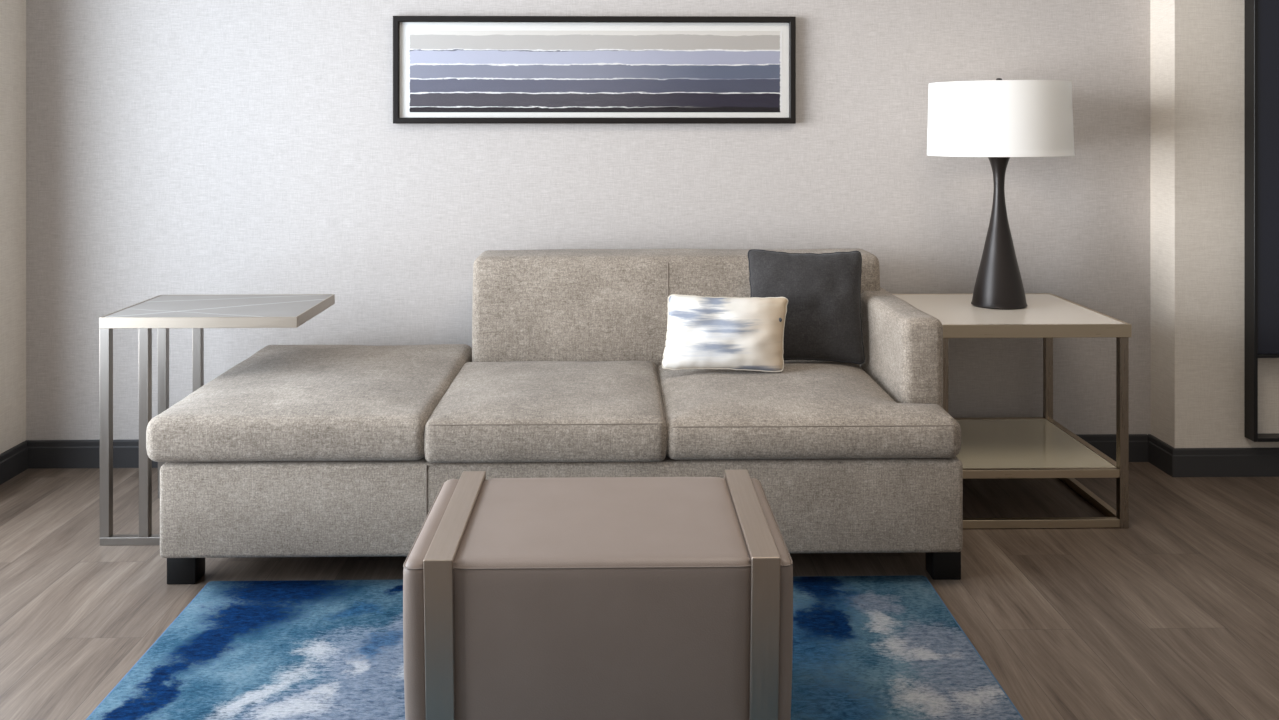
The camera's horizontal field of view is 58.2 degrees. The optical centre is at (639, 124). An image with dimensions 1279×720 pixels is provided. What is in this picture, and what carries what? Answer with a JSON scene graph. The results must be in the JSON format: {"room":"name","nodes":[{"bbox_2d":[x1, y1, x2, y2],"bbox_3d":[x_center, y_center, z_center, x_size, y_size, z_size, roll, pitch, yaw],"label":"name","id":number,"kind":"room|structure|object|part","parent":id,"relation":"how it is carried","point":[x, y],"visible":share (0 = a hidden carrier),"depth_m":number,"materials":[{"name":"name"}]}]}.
{"room":"hotel room","nodes":[
{"label":"hotel room","id":0,"kind":"room"},
{"bbox_2d":[0,0,25,453],"bbox_3d":[-2.102,-0.130,1.361,0.200,2.620,5.205,0,0,-1],"label":"wall","id":1,"kind":"structure","parent":0,"point":[12,12],"depth_m":3.87,"materials":[{"name":"beige paint"}]},
{"bbox_2d":[0,441,27,484],"bbox_3d":[-2.054,1.133,1.354,0.014,0.094,5.190,0,0,-1],"label":"baseboard","id":2,"kind":"structure","parent":1,"relation":"attached to","point":[13,461],"depth_m":3.86,"materials":[{"name":"grey wood"}]},
{"bbox_2d":[26,0,1149,439],"bbox_3d":[-0.220,-0.130,4.061,4.070,2.620,0.120,0,0,-1],"label":"wall","id":3,"kind":"structure","parent":0,"point":[174,147],"depth_m":3.99,"materials":[{"name":"paint"}]},
{"bbox_2d":[393,16,795,123],"bbox_3d":[-0.154,-0.191,3.986,1.391,0.371,0.030,0,0,-1],"label":"framed print","id":4,"kind":"object","parent":3,"relation":"attached to","point":[447,69],"visible":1,"depth_m":3.99,"materials":[{"name":"paper"}]},
{"bbox_2d":[25,434,1278,476],"bbox_3d":[0.705,1.133,3.925,5.634,0.094,0.190,0,0,-1],"label":"baseboard","id":5,"kind":"structure","parent":3,"relation":"attached to","point":[41,453],"depth_m":3.95,"materials":[{"name":"grey wood"}]},
{"bbox_2d":[0,462,1278,719],"bbox_3d":[0.745,1.210,1.428,5.654,0.060,5.225,0,0,-1],"label":"floor","id":6,"kind":"structure","parent":0,"point":[1172,614],"depth_m":2.93,"materials":[{"name":"wood"}]},
{"bbox_2d":[99,294,334,545],"bbox_3d":[-1.244,0.860,3.448,0.552,0.640,0.435,0,0,-1],"label":"side table","id":7,"kind":"object","parent":6,"relation":"on","point":[162,312],"visible":0.69,"depth_m":3.24,"materials":[{"name":"silver metal"}]},
{"bbox_3d":[-1.502,0.864,3.239,0.027,0.586,0.026,0,0,-1],"label":"post","id":8,"kind":"part","parent":7,"relation":"part of","materials":[{"name":"silver metal"}]},
{"bbox_3d":[-1.255,1.169,3.244,0.521,0.022,0.026,0,0,-1],"label":"foot rail","id":9,"kind":"part","parent":7,"relation":"part of","materials":[{"name":"silver metal"}]},
{"bbox_3d":[-1.393,0.864,3.241,0.027,0.586,0.026,0,0,-1],"label":"post","id":10,"kind":"part","parent":7,"relation":"part of","materials":[{"name":"silver metal"}]},
{"bbox_3d":[-1.510,0.864,3.647,0.027,0.586,0.026,0,0,-1],"label":"post","id":11,"kind":"part","parent":7,"relation":"part of","materials":[{"name":"silver metal"}]},
{"bbox_3d":[-1.401,0.864,3.650,0.027,0.586,0.026,0,0,-1],"label":"post","id":12,"kind":"part","parent":7,"relation":"part of","materials":[{"name":"silver metal"}]},
{"bbox_2d":[146,248,962,583],"bbox_3d":[-0.212,0.798,3.387,2.076,0.765,1.018,0,0,-1],"label":"sofa","id":13,"kind":"object","parent":6,"relation":"on","point":[291,450],"visible":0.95,"depth_m":2.92,"materials":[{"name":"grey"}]},
{"bbox_3d":[-1.178,1.134,2.989,0.074,0.092,0.074,0,0,-1],"label":"leg","id":14,"kind":"part","parent":13,"relation":"part of","materials":[{"name":"black wood"}]},
{"bbox_2d":[146,344,471,461],"bbox_3d":[-0.895,0.777,3.360,0.708,0.139,0.986,0,0,-1],"label":"cushion","id":15,"kind":"object","parent":13,"relation":"on","point":[281,403],"depth_m":2.95,"materials":[{"name":"grey fabric"}]},
{"bbox_2d":[424,361,666,462],"bbox_3d":[-0.243,0.786,3.248,0.616,0.127,0.741,0,0,-1],"label":"seat cushion","id":16,"kind":"object","parent":13,"relation":"on","point":[478,411],"depth_m":2.93,"materials":[{"name":"grey fabric"}]},
{"bbox_3d":[0.119,0.633,3.763,1.304,0.435,0.271,0,0,-1],"label":"backrest","id":17,"kind":"part","parent":13,"relation":"part of","materials":[{"name":"grey fabric"}]},
{"bbox_2d":[662,294,787,371],"bbox_3d":[0.254,0.611,3.383,0.379,0.219,0.127,0,0,-1],"label":"throw pillow","id":18,"kind":"object","parent":13,"relation":"on","point":[734,333],"visible":1,"depth_m":3.34,"materials":[{"name":"fabric"}]},
{"bbox_2d":[748,249,864,363],"bbox_3d":[0.511,0.557,3.535,0.362,0.342,0.146,0,0,-1],"label":"throw pillow","id":19,"kind":"object","parent":13,"relation":"on","point":[823,321],"visible":0.79,"depth_m":3.50,"materials":[{"name":"grey fabric"}]},
{"bbox_2d":[657,361,960,459],"bbox_3d":[0.433,0.785,3.264,0.763,0.126,0.743,0,0,-1],"label":"seat cushion","id":20,"kind":"object","parent":13,"relation":"on","point":[807,410],"depth_m":2.93,"materials":[{"name":"grey fabric"}]},
{"bbox_3d":[0.758,0.686,3.501,0.115,0.330,0.820,0,0,-1],"label":"arm","id":21,"kind":"part","parent":13,"relation":"part of"},
{"bbox_3d":[0.797,1.134,3.018,0.074,0.092,0.074,0,0,-1],"label":"leg","id":22,"kind":"part","parent":13,"relation":"part of","materials":[{"name":"black wood"}]},
{"bbox_2d":[86,575,1023,719],"bbox_3d":[-0.165,1.174,2.160,1.851,0.010,1.627,0,0,-1],"label":"area rug","id":23,"kind":"object","parent":6,"relation":"on","point":[865,647],"visible":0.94,"depth_m":2.52,"materials":[{"name":"blue carpet"}]},
{"bbox_2d":[403,469,792,719],"bbox_3d":[-0.076,0.957,2.228,0.679,0.424,0.507,0,0,-1],"label":"ottoman","id":24,"kind":"object","parent":23,"relation":"on","point":[569,598],"visible":1,"depth_m":1.98,"materials":[{"name":"beige leather"}]},
{"bbox_2d":[893,293,1131,528],"bbox_3d":[1.147,0.881,3.662,0.568,0.598,0.620,0,0,-1],"label":"end table","id":25,"kind":"object","parent":6,"relation":"on","point":[994,447],"visible":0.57,"depth_m":3.45,"materials":[{"name":"beige wood"}]},
{"bbox_3d":[0.888,0.900,3.365,0.026,0.560,0.026,0,0,-1],"label":"post","id":26,"kind":"part","parent":25,"relation":"part of","materials":[{"name":"beige metal"}]},
{"bbox_3d":[1.141,1.020,3.952,0.504,0.024,0.022,0,0,-1],"label":"shelf rail","id":27,"kind":"part","parent":25,"relation":"part of","materials":[{"name":"beige metal"}]},
{"bbox_2d":[927,78,1074,309],"bbox_3d":[1.161,0.215,3.711,0.456,0.734,0.456,0,0,42],"label":"table lamp","id":28,"kind":"object","parent":25,"relation":"on","point":[998,120],"visible":1,"depth_m":3.55,"materials":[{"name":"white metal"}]},
{"bbox_3d":[1.161,-0.020,3.711,0.456,0.238,0.456,0,0,-1],"label":"lamp shade","id":29,"kind":"part","parent":28,"relation":"part of","materials":[{"name":"white fabric"}]},
{"bbox_2d":[955,419,1114,467],"bbox_3d":[1.147,1.015,3.662,0.507,0.013,0.561,0,0,-1],"label":"shelf","id":30,"kind":"object","parent":25,"relation":"attached to","point":[985,443],"depth_m":3.61,"materials":[{"name":"beige paint"}]},
{"bbox_3d":[1.153,1.020,3.370,0.504,0.024,0.022,0,0,-1],"label":"shelf rail","id":31,"kind":"part","parent":25,"relation":"part of","materials":[{"name":"beige metal"}]},
{"bbox_3d":[1.153,1.166,3.370,0.504,0.024,0.022,0,0,-1],"label":"foot rail","id":32,"kind":"part","parent":25,"relation":"part of","materials":[{"name":"beige metal"}]},
{"bbox_3d":[1.406,0.900,3.958,0.026,0.560,0.026,0,0,-1],"label":"post","id":33,"kind":"part","parent":25,"relation":"part of","materials":[{"name":"beige metal"}]},
{"bbox_3d":[1.412,1.020,3.667,0.022,0.024,0.556,0,0,-1],"label":"shelf rail","id":34,"kind":"part","parent":25,"relation":"part of","materials":[{"name":"beige metal"}]},
{"bbox_3d":[1.412,1.166,3.667,0.022,0.024,0.556,0,0,-1],"label":"foot rail","id":35,"kind":"part","parent":25,"relation":"part of","materials":[{"name":"beige metal"}]},
{"bbox_3d":[1.418,0.900,3.376,0.026,0.560,0.026,0,0,-1],"label":"post","id":36,"kind":"part","parent":25,"relation":"part of","materials":[{"name":"beige metal"}]},
{"bbox_2d":[1150,0,1278,447],"bbox_3d":[2.658,-0.130,4.031,1.724,2.620,0.296,0,0,-1],"label":"wall","id":37,"kind":"structure","parent":0,"point":[1197,46],"depth_m":3.87,"materials":[{"name":"beige paint"}]},
{"bbox_2d":[1244,0,1278,441],"bbox_3d":[2.604,0.140,3.850,1.138,1.820,0.061,0,0,-1],"label":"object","id":38,"kind":"object","parent":37,"relation":"attached to","point":[1261,17],"visible":1,"depth_m":3.81,"materials":[{"name":"black metal"}]}
]}

